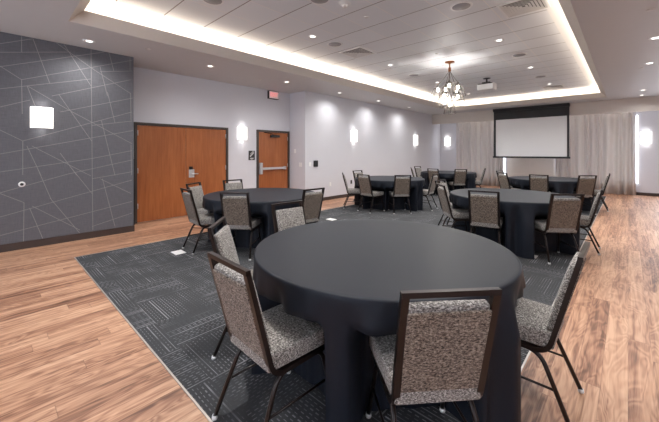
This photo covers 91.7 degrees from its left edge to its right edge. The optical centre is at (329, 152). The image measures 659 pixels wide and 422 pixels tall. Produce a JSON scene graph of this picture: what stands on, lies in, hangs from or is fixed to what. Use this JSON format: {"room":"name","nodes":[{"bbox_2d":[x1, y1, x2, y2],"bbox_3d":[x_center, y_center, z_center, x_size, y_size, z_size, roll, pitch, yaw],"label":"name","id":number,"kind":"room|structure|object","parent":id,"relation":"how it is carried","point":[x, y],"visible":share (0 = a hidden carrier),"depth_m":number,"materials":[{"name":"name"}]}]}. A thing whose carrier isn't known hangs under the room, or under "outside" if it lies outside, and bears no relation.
{"room":"event hall","nodes":[
{"label":"event hall","id":0,"kind":"room"},
{"bbox_2d":[0,32,133,244],"bbox_3d":[-5.825,-0.155,4.406,0.871,3.290,5.290,0,0,43],"label":"wall","id":1,"kind":"structure","parent":0,"point":[77,174],"depth_m":5.29,"materials":[{"name":"grey paint"}]},
{"bbox_2d":[18,182,25,186],"bbox_3d":[-4.733,0.490,4.918,0.028,0.084,0.084,0,0,43],"label":"lock","id":2,"kind":"object","parent":1,"relation":"attached to","point":[20,184],"visible":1,"depth_m":4.91,"materials":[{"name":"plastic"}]},
{"bbox_2d":[30,106,52,128],"bbox_3d":[-4.544,-0.550,5.056,0.116,0.330,0.278,0,0,43],"label":"wall sconce","id":3,"kind":"object","parent":1,"relation":"attached to","point":[40,117],"visible":1,"depth_m":5.01,"materials":[{"name":"glass"}]},
{"bbox_2d":[0,225,134,252],"bbox_3d":[-5.705,1.433,4.439,0.762,0.115,5.102,0,0,43],"label":"baseboard","id":4,"kind":"structure","parent":1,"relation":"attached to","point":[93,234],"depth_m":5.28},
{"bbox_2d":[134,159,134,224],"bbox_3d":[-3.704,0.745,6.058,0.036,1.250,0.020,0,0,43],"label":"guard","id":5,"kind":"object","parent":1,"relation":"attached to","point":[134,159],"visible":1,"depth_m":6.05,"materials":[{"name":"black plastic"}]},
{"bbox_2d":[134,67,289,222],"bbox_3d":[-2.752,-0.155,8.306,0.200,3.290,4.615,0,0,43],"label":"wall","id":6,"kind":"structure","parent":0,"point":[159,97],"depth_m":8.10,"materials":[{"name":"paint"}]},
{"bbox_2d":[134,122,227,223],"bbox_3d":[-3.342,0.425,7.464,0.106,2.130,2.150,0,0,43],"label":"door","id":7,"kind":"structure","parent":6,"relation":"in","point":[169,158],"depth_m":7.26,"materials":[{"name":"brown wood"}]},
{"bbox_2d":[237,127,246,139],"bbox_3d":[-2.318,-0.510,8.540,0.116,0.340,0.278,0,0,43],"label":"wall sconce","id":8,"kind":"object","parent":6,"relation":"attached to","point":[241,131],"visible":1,"depth_m":8.47,"materials":[{"name":"glass"}]},
{"bbox_2d":[249,151,254,159],"bbox_3d":[-2.139,0.080,8.804,0.016,0.260,0.200,0,0,43],"label":"door sign","id":9,"kind":"object","parent":6,"relation":"attached to","point":[251,153],"visible":1,"depth_m":8.81,"materials":[{"name":"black plastic"}]},
{"bbox_2d":[256,130,289,187],"bbox_3d":[-1.573,0.425,9.280,0.214,2.130,1.160,0,0,43],"label":"door","id":10,"kind":"structure","parent":6,"relation":"in","point":[272,149],"depth_m":9.30,"materials":[{"name":"brown wood"}]},
{"bbox_2d":[267,90,278,99],"bbox_3d":[-1.633,-1.665,9.296,0.084,0.230,0.360,0,0,43],"label":"exit sign","id":11,"kind":"object","parent":6,"relation":"attached to","point":[274,95],"visible":1,"depth_m":9.24,"materials":[{"name":"red plastic"}]},
{"bbox_2d":[0,185,658,421],"bbox_3d":[2.362,1.540,6.413,10.300,0.100,19.400,0,0,43],"label":"floor","id":12,"kind":"structure","parent":0,"point":[67,354],"depth_m":2.47,"materials":[{"name":"brown wood"}]},
{"bbox_2d":[74,187,606,421],"bbox_3d":[2.882,1.486,7.673,5.202,0.007,13.472,0,0,43],"label":"carpet","id":13,"kind":"object","parent":12,"relation":"on","point":[171,301],"visible":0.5,"depth_m":2.95,"materials":[{"name":"carpet"}]},
{"bbox_2d":[171,250,185,254],"bbox_3d":[-2.243,1.481,4.748,0.200,0.008,0.150,0,0,43],"label":"floor outlet","id":14,"kind":"object","parent":13,"relation":"on","point":[177,252],"visible":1,"depth_m":4.73,"materials":[{"name":"white plastic"}]},
{"bbox_2d":[186,182,207,238],"bbox_3d":[-2.159,1.013,5.665,0.582,0.940,0.463,0,0,11],"label":"banquet chair","id":15,"kind":"object","parent":13,"relation":"on","point":[197,191],"visible":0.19,"depth_m":5.64,"materials":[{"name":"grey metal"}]},
{"bbox_2d":[180,188,214,254],"bbox_3d":[-1.941,1.013,4.956,0.582,0.940,0.463,0,0,-43],"label":"banquet chair","id":16,"kind":"object","parent":13,"relation":"on","point":[202,220],"visible":0.71,"depth_m":4.79,"materials":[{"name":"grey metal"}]},
{"bbox_2d":[208,217,252,359],"bbox_3d":[-0.600,1.013,2.522,0.582,0.940,0.463,0,0,-4],"label":"banquet chair","id":17,"kind":"object","parent":13,"relation":"on","point":[222,242],"visible":0.22,"depth_m":2.41,"materials":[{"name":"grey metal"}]},
{"bbox_2d":[223,179,242,189],"bbox_3d":[-1.749,1.013,6.189,0.463,0.940,0.582,0,0,-43],"label":"banquet chair","id":18,"kind":"object","parent":13,"relation":"on","point":[226,186],"visible":0.11,"depth_m":6.33,"materials":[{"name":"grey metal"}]},
{"bbox_2d":[220,192,260,260],"bbox_3d":[-1.279,1.013,4.655,0.463,0.940,0.582,0,0,5],"label":"banquet chair","id":19,"kind":"object","parent":13,"relation":"on","point":[236,210],"visible":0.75,"depth_m":4.44,"materials":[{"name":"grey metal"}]},
{"bbox_2d":[207,251,324,421],"bbox_3d":[-0.318,1.013,1.806,0.582,0.940,0.463,0,0,-45],"label":"banquet chair","id":20,"kind":"object","parent":13,"relation":"on","point":[278,341],"visible":0.89,"depth_m":1.66,"materials":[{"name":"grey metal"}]},
{"bbox_2d":[271,200,305,232],"bbox_3d":[-0.270,1.013,3.290,0.463,0.940,0.582,0,0,-43],"label":"banquet chair","id":21,"kind":"object","parent":13,"relation":"on","point":[283,219],"visible":0.12,"depth_m":3.41,"materials":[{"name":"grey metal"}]},
{"bbox_2d":[302,187,324,223],"bbox_3d":[-0.419,1.013,5.028,0.463,0.940,0.582,0,0,-43],"label":"banquet chair","id":22,"kind":"object","parent":13,"relation":"on","point":[312,202],"visible":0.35,"depth_m":4.88,"materials":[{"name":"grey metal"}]},
{"bbox_2d":[342,172,362,208],"bbox_3d":[0.632,1.013,8.662,0.582,0.940,0.463,0,0,2],"label":"banquet chair","id":23,"kind":"object","parent":13,"relation":"on","point":[349,190],"visible":0.96,"depth_m":8.47,"materials":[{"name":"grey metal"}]},
{"bbox_2d":[353,170,362,181],"bbox_3d":[1.035,1.013,9.494,0.463,0.940,0.582,0,0,-42],"label":"banquet chair","id":24,"kind":"object","parent":13,"relation":"on","point":[361,172],"visible":0.11,"depth_m":9.61,"materials":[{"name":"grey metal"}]},
{"bbox_2d":[357,174,384,212],"bbox_3d":[1.042,1.013,8.107,0.582,0.940,0.463,0,0,-41],"label":"banquet chair","id":25,"kind":"object","parent":13,"relation":"on","point":[365,187],"visible":1,"depth_m":7.97,"materials":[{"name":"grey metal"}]},
{"bbox_2d":[388,175,411,213],"bbox_3d":[1.752,1.013,7.973,0.463,0.940,0.582,0,0,-3],"label":"banquet chair","id":26,"kind":"object","parent":13,"relation":"on","point":[402,185],"visible":1,"depth_m":7.76,"materials":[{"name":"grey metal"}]},
{"bbox_2d":[414,166,421,177],"bbox_3d":[3.660,1.013,12.454,0.463,0.940,0.582,0,0,-39],"label":"banquet chair","id":27,"kind":"object","parent":13,"relation":"on","point":[417,170],"visible":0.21,"depth_m":12.54,"materials":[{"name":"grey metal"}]},
{"bbox_2d":[423,173,438,210],"bbox_3d":[2.530,1.013,8.434,0.582,0.940,0.463,0,0,37],"label":"banquet chair","id":28,"kind":"object","parent":13,"relation":"on","point":[431,189],"visible":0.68,"depth_m":8.24,"materials":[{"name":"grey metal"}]},
{"bbox_2d":[366,287,501,421],"bbox_3d":[0.456,1.013,1.539,0.463,0.940,0.582,0,0,-5],"label":"banquet chair","id":29,"kind":"object","parent":13,"relation":"on","point":[439,351],"visible":0.98,"depth_m":1.32,"materials":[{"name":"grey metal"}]},
{"bbox_2d":[427,168,446,195],"bbox_3d":[3.680,1.013,10.939,0.582,0.940,0.463,0,0,-42],"label":"banquet chair","id":30,"kind":"object","parent":13,"relation":"on","point":[430,172],"visible":0.38,"depth_m":10.83,"materials":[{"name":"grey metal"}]},
{"bbox_2d":[435,179,452,224],"bbox_3d":[2.389,1.013,6.136,0.463,0.940,0.582,0,0,-44],"label":"banquet chair","id":31,"kind":"object","parent":13,"relation":"on","point":[444,180],"visible":0.12,"depth_m":6.23,"materials":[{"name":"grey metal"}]},
{"bbox_2d":[436,183,475,232],"bbox_3d":[2.165,1.013,5.444,0.582,0.940,0.463,0,0,1],"label":"banquet chair","id":32,"kind":"object","parent":13,"relation":"on","point":[447,209],"visible":0.73,"depth_m":5.32,"materials":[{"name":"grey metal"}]},
{"bbox_2d":[448,169,466,190],"bbox_3d":[4.284,1.013,10.699,0.463,0.940,0.582,0,0,0],"label":"banquet chair","id":33,"kind":"object","parent":13,"relation":"on","point":[459,176],"visible":0.84,"depth_m":10.49,"materials":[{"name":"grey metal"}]},
{"bbox_2d":[475,168,485,187],"bbox_3d":[5.111,1.013,11.132,0.582,0.940,0.463,0,0,23],"label":"banquet chair","id":34,"kind":"object","parent":13,"relation":"on","point":[478,183],"visible":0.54,"depth_m":10.92,"materials":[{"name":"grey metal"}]},
{"bbox_2d":[468,190,503,245],"bbox_3d":[2.334,1.013,4.776,0.463,0.940,0.582,0,0,32],"label":"banquet chair","id":35,"kind":"object","parent":13,"relation":"on","point":[484,210],"visible":0.84,"depth_m":4.59,"materials":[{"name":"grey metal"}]},
{"bbox_2d":[497,172,520,189],"bbox_3d":[4.946,1.013,8.698,0.582,0.940,0.463,0,0,-7],"label":"banquet chair","id":36,"kind":"object","parent":13,"relation":"on","point":[503,180],"visible":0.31,"depth_m":8.65,"materials":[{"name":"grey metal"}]},
{"bbox_2d":[529,174,549,191],"bbox_3d":[5.290,1.013,8.053,0.463,0.940,0.582,0,0,37],"label":"banquet chair","id":37,"kind":"object","parent":13,"relation":"on","point":[535,183],"visible":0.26,"depth_m":7.86,"materials":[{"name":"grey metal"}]},
{"bbox_2d":[515,241,589,421],"bbox_3d":[1.234,1.013,1.994,0.582,0.940,0.463,0,0,43],"label":"banquet chair","id":38,"kind":"object","parent":13,"relation":"on","point":[540,325],"visible":0.69,"depth_m":1.79,"materials":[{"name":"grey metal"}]},
{"bbox_2d":[534,194,584,263],"bbox_3d":[3.149,1.013,4.474,0.463,0.940,0.582,0,0,5],"label":"banquet chair","id":39,"kind":"object","parent":13,"relation":"on","point":[564,214],"visible":0.83,"depth_m":4.27,"materials":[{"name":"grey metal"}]},
{"bbox_2d":[573,175,596,214],"bbox_3d":[6.174,1.013,7.889,0.463,0.940,0.582,0,0,5],"label":"banquet chair","id":40,"kind":"object","parent":13,"relation":"on","point":[586,186],"visible":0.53,"depth_m":7.67,"materials":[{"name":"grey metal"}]},
{"bbox_2d":[580,188,603,254],"bbox_3d":[3.851,1.013,4.942,0.582,0.940,0.463,0,0,41],"label":"banquet chair","id":41,"kind":"object","parent":13,"relation":"on","point":[584,220],"visible":0.59,"depth_m":4.71,"materials":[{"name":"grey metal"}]},
{"bbox_2d":[594,173,609,211],"bbox_3d":[6.939,1.013,8.338,0.582,0.940,0.463,0,0,41],"label":"banquet chair","id":42,"kind":"object","parent":13,"relation":"on","point":[608,176],"visible":0.38,"depth_m":8.09,"materials":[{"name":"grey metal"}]},
{"bbox_3d":[0.383,1.097,2.447,1.830,0.765,1.830,0,0,43],"label":"round table","id":43,"kind":"object","parent":13,"relation":"on","visible":0},
{"bbox_2d":[252,219,525,421],"bbox_3d":[0.403,1.091,2.454,1.934,0.776,1.938,0,0,43],"label":"tablecloth","id":44,"kind":"object","parent":43,"relation":"on","point":[345,277],"visible":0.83,"depth_m":1.81,"materials":[{"name":"black fabric"}]},
{"bbox_3d":[-1.156,1.097,5.458,1.830,0.765,1.830,0,0,43],"label":"round table","id":45,"kind":"object","parent":13,"relation":"on","visible":0},
{"bbox_2d":[202,188,316,247],"bbox_3d":[-1.136,1.091,5.466,1.906,0.776,1.930,0,0,43],"label":"tablecloth","id":46,"kind":"object","parent":45,"relation":"on","point":[261,199],"visible":0.51,"depth_m":4.95,"materials":[{"name":"black fabric"}]},
{"bbox_3d":[1.644,1.097,8.794,1.830,0.765,1.830,0,0,43],"label":"round table","id":47,"kind":"object","parent":13,"relation":"on","visible":0},
{"bbox_2d":[354,176,424,211],"bbox_3d":[1.655,1.091,8.807,1.927,0.776,1.935,0,0,43],"label":"tablecloth","id":48,"kind":"object","parent":47,"relation":"on","point":[385,184],"visible":0.67,"depth_m":8.23,"materials":[{"name":"black fabric"}]},
{"bbox_3d":[4.274,1.097,11.538,1.830,0.765,1.830,0,0,43],"label":"round table","id":49,"kind":"object","parent":13,"relation":"on","visible":0},
{"bbox_2d":[420,171,476,194],"bbox_3d":[4.289,1.091,11.539,1.946,0.776,1.912,0,0,43],"label":"tablecloth","id":50,"kind":"object","parent":49,"relation":"on","point":[471,177],"visible":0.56,"depth_m":10.91,"materials":[{"name":"black fabric"}]},
{"bbox_3d":[3.028,1.097,5.382,1.830,0.765,1.830,0,0,43],"label":"round table","id":51,"kind":"object","parent":13,"relation":"on","visible":0},
{"bbox_2d":[449,188,579,258],"bbox_3d":[3.029,1.091,5.382,1.905,0.776,1.911,0,0,43],"label":"tablecloth","id":52,"kind":"object","parent":51,"relation":"on","point":[519,209],"visible":0.52,"depth_m":4.68,"materials":[{"name":"black fabric"}]},
{"bbox_2d":[0,0,658,114],"bbox_3d":[2.362,-1.830,6.413,10.300,0.060,19.400,0,0,43],"label":"ceiling","id":53,"kind":"structure","parent":0,"point":[616,33],"depth_m":5.70,"materials":[{"name":"grey paint"}]},
{"bbox_2d":[83,39,94,42],"bbox_3d":[-3.881,-1.798,5.163,0.170,0.008,0.170,0,0,43],"label":"recessed light","id":54,"kind":"object","parent":53,"relation":"in","point":[84,40],"visible":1,"depth_m":5.17,"materials":[{"name":"white plastic"}]},
{"bbox_2d":[68,0,606,110],"bbox_3d":[2.720,-1.875,7.383,5.460,0.150,13.355,0,0,43],"label":"ceiling tray edge","id":55,"kind":"structure","parent":53,"relation":"attached to","point":[80,15],"depth_m":6.06,"materials":[{"name":"paint"}]},
{"bbox_2d":[85,0,599,105],"bbox_3d":[2.720,-2.033,7.383,5.460,0.215,13.355,0,0,43],"label":"cove","id":56,"kind":"object","parent":53,"relation":"attached to","point":[110,8],"visible":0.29,"depth_m":6.58,"materials":[{"name":"white paint"}]},
{"bbox_2d":[456,121,502,185],"bbox_3d":[6.791,-0.116,14.555,2.103,3.188,0.211,0,0,43],"label":"curtain","id":57,"kind":"object","parent":53,"relation":"hanging from","point":[474,140],"visible":0.64,"depth_m":14.57,"materials":[{"name":"beige fabric"}]},
{"bbox_2d":[493,103,569,158],"bbox_3d":[7.803,-0.787,12.504,2.600,2.020,0.210,0,0,43],"label":"projection screen","id":58,"kind":"object","parent":53,"relation":"hanging from","point":[540,131],"visible":1,"depth_m":12.40,"materials":[{"name":"fabric"}]},
{"bbox_2d":[555,112,635,194],"bbox_3d":[9.731,-0.116,11.809,2.304,3.188,0.210,0,0,43],"label":"curtain","id":59,"kind":"object","parent":53,"relation":"hanging from","point":[600,145],"visible":0.59,"depth_m":11.63,"materials":[{"name":"beige fabric"}]},
{"bbox_2d":[113,0,590,101],"bbox_3d":[2.689,-2.160,7.412,4.415,0.040,12.395,0,0,43],"label":"ceiling","id":60,"kind":"structure","parent":0,"point":[407,35],"depth_m":5.90,"materials":[{"name":"paint"}]},
{"bbox_2d":[202,0,223,4],"bbox_3d":[-1.639,-2.136,4.486,0.310,0.013,0.310,0,0,43],"label":"ceiling speaker","id":61,"kind":"object","parent":60,"relation":"attached to","point":[210,2],"visible":1,"depth_m":4.54,"materials":[{"name":"white plastic"}]},
{"bbox_2d":[309,0,329,4],"bbox_3d":[-0.139,-2.136,4.458,0.310,0.013,0.310,0,0,43],"label":"ceiling speaker","id":62,"kind":"object","parent":60,"relation":"attached to","point":[319,2],"visible":1,"depth_m":4.52,"materials":[{"name":"white plastic"}]},
{"bbox_2d":[311,0,327,3],"bbox_3d":[-0.139,-2.136,4.458,0.252,0.012,0.252,0,0,43],"label":"speaker grille","id":63,"kind":"object","parent":62,"relation":"attached to","point":[312,1],"depth_m":4.52,"materials":[{"name":"grey metal"}]},
{"bbox_2d":[327,41,342,46],"bbox_3d":[0.106,-2.136,6.311,0.310,0.013,0.310,0,0,43],"label":"ceiling speaker","id":64,"kind":"object","parent":60,"relation":"attached to","point":[334,43],"visible":1,"depth_m":6.31,"materials":[{"name":"white plastic"}]},
{"bbox_2d":[329,42,340,45],"bbox_3d":[0.106,-2.136,6.311,0.252,0.012,0.252,0,0,43],"label":"speaker grille","id":65,"kind":"object","parent":64,"relation":"attached to","point":[330,43],"depth_m":6.28,"materials":[{"name":"grey metal"}]},
{"bbox_2d":[338,0,350,7],"bbox_3d":[0.218,-2.110,4.585,0.180,0.060,0.180,0,0,43],"label":"smoke detector","id":66,"kind":"object","parent":60,"relation":"attached to","point":[344,3],"visible":1,"depth_m":4.55,"materials":[{"name":"white plastic"}]},
{"bbox_2d":[339,46,375,58],"bbox_3d":[0.608,-2.134,6.848,0.580,0.012,0.580,0,0,43],"label":"ceiling vent","id":67,"kind":"object","parent":60,"relation":"in","point":[358,52],"visible":1,"depth_m":6.83,"materials":[{"name":"white plastic"}]},
{"bbox_2d":[430,61,465,114],"bbox_3d":[2.830,-1.528,7.561,0.887,1.225,0.918,0,0,43],"label":"chandelier","id":68,"kind":"object","parent":60,"relation":"hanging from","point":[448,99],"visible":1,"depth_m":7.52,"materials":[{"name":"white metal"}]},
{"bbox_2d":[450,1,472,10],"bbox_3d":[1.928,-2.136,4.680,0.310,0.013,0.310,0,0,43],"label":"ceiling speaker","id":69,"kind":"object","parent":60,"relation":"attached to","point":[460,6],"visible":1,"depth_m":4.67,"materials":[{"name":"white plastic"}]},
{"bbox_2d":[452,3,469,10],"bbox_3d":[1.928,-2.136,4.680,0.252,0.012,0.252,0,0,43],"label":"speaker grille","id":70,"kind":"object","parent":69,"relation":"attached to","point":[457,6],"depth_m":4.67,"materials":[{"name":"grey metal"}]},
{"bbox_2d":[477,78,496,91],"bbox_3d":[4.554,-1.968,9.244,0.440,0.345,0.380,0,0,43],"label":"projector","id":71,"kind":"object","parent":60,"relation":"hanging from","point":[484,86],"visible":1,"depth_m":9.13,"materials":[{"name":"white plastic"}]},
{"bbox_2d":[511,53,526,56],"bbox_3d":[4.158,-2.136,7.010,0.310,0.013,0.310,0,0,43],"label":"ceiling speaker","id":72,"kind":"object","parent":60,"relation":"attached to","point":[516,54],"visible":1,"depth_m":7.00,"materials":[{"name":"white plastic"}]},
{"bbox_2d":[496,0,550,18],"bbox_3d":[2.839,-2.134,4.676,0.580,0.012,0.580,0,0,43],"label":"ceiling vent","id":73,"kind":"object","parent":60,"relation":"in","point":[514,8],"visible":1,"depth_m":4.69,"materials":[{"name":"white plastic"}]},
{"bbox_2d":[541,84,564,89],"bbox_3d":[7.312,-2.134,10.447,0.580,0.012,0.580,0,0,43],"label":"ceiling vent","id":74,"kind":"object","parent":60,"relation":"in","point":[562,85],"visible":1,"depth_m":10.47,"materials":[{"name":"white plastic"}]},
{"bbox_2d":[547,0,593,86],"bbox_3d":[4.334,-2.160,5.876,0.085,0.040,12.395,0,0,43],"label":"light","id":75,"kind":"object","parent":60,"relation":"attached to","point":[552,12],"depth_m":6.00,"materials":[{"name":"white plastic"}]},
{"bbox_2d":[290,91,439,196],"bbox_3d":[2.335,-0.155,13.095,0.700,3.290,9.670,0,0,43],"label":"wall","id":76,"kind":"structure","parent":0,"point":[321,125],"depth_m":10.84,"materials":[{"name":"paint"}]},
{"bbox_2d":[323,193,353,200],"bbox_3d":[2.425,1.438,12.669,0.012,0.105,9.170,0,0,43],"label":"baseboard","id":77,"kind":"structure","parent":76,"relation":"attached to","point":[343,195],"depth_m":10.31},
{"bbox_2d":[351,130,356,141],"bbox_3d":[0.856,-0.560,10.912,0.116,0.400,0.278,0,0,43],"label":"wall sconce","id":78,"kind":"object","parent":76,"relation":"attached to","point":[353,132],"visible":1,"depth_m":10.83,"materials":[{"name":"glass"}]},
{"bbox_2d":[414,135,417,144],"bbox_3d":[3.817,-0.540,14.085,0.116,0.440,0.278,0,0,43],"label":"wall sconce","id":79,"kind":"object","parent":76,"relation":"attached to","point":[415,136],"visible":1,"depth_m":14.00,"materials":[{"name":"glass"}]},
{"bbox_2d":[432,96,658,124],"bbox_3d":[8.331,-1.575,12.278,9.180,0.450,0.120,0,0,43],"label":"trim","id":80,"kind":"structure","parent":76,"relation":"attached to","point":[641,104],"depth_m":11.32,"materials":[{"name":"paint"}]},
{"bbox_2d":[440,110,658,192],"bbox_3d":[8.973,-0.155,12.965,9.180,3.290,0.200,0,0,43],"label":"wall","id":81,"kind":"structure","parent":0,"point":[648,119],"depth_m":11.05,"materials":[{"name":"paint"}]},
{"bbox_2d":[445,137,449,145],"bbox_3d":[5.787,-0.540,15.723,0.278,0.420,0.116,0,0,43],"label":"wall sconce","id":82,"kind":"object","parent":81,"relation":"attached to","point":[447,139],"visible":1,"depth_m":15.66,"materials":[{"name":"glass"}]},
{"bbox_2d":[507,158,554,176],"bbox_3d":[8.381,-0.013,13.372,1.720,2.795,0.012,0,0,43],"label":"trim","id":83,"kind":"structure","parent":81,"relation":"attached to","point":[515,166],"depth_m":13.35,"materials":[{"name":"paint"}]},
{"bbox_2d":[510,185,658,196],"bbox_3d":[8.900,1.438,12.888,9.180,0.105,0.012,0,0,43],"label":"baseboard","id":84,"kind":"structure","parent":81,"relation":"attached to","point":[637,193],"depth_m":10.99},
{"bbox_2d":[636,114,639,184],"bbox_3d":[9.992,-0.110,12.013,2.410,2.500,0.050,0,0,43],"label":"window","id":85,"kind":"structure","parent":81,"relation":"in","point":[638,183],"depth_m":11.20,"materials":[{"name":"white glass"}]},
{"bbox_2d":[640,131,651,143],"bbox_3d":[10.871,-0.510,10.976,0.278,0.420,0.116,0,0,43],"label":"wall sconce","id":86,"kind":"object","parent":81,"relation":"attached to","point":[645,137],"visible":1,"depth_m":10.93,"materials":[{"name":"glass"}]},
{"bbox_2d":[658,112,658,185],"bbox_3d":[11.611,-0.110,10.502,1.160,2.500,0.050,0,0,43],"label":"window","id":87,"kind":"structure","parent":81,"relation":"in","point":[658,112],"depth_m":10.87,"materials":[{"name":"white glass"}]},
{"bbox_3d":[5.928,1.097,8.694,1.830,0.765,1.830,0,0,43],"label":"round table","id":88,"kind":"object","parent":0,"visible":0},
{"bbox_2d":[508,176,593,210],"bbox_3d":[5.941,1.091,8.684,1.924,0.776,1.916,0,0,43],"label":"tablecloth","id":89,"kind":"object","parent":88,"relation":"on","point":[561,185],"visible":0.44,"depth_m":8.09,"materials":[{"name":"black fabric"}]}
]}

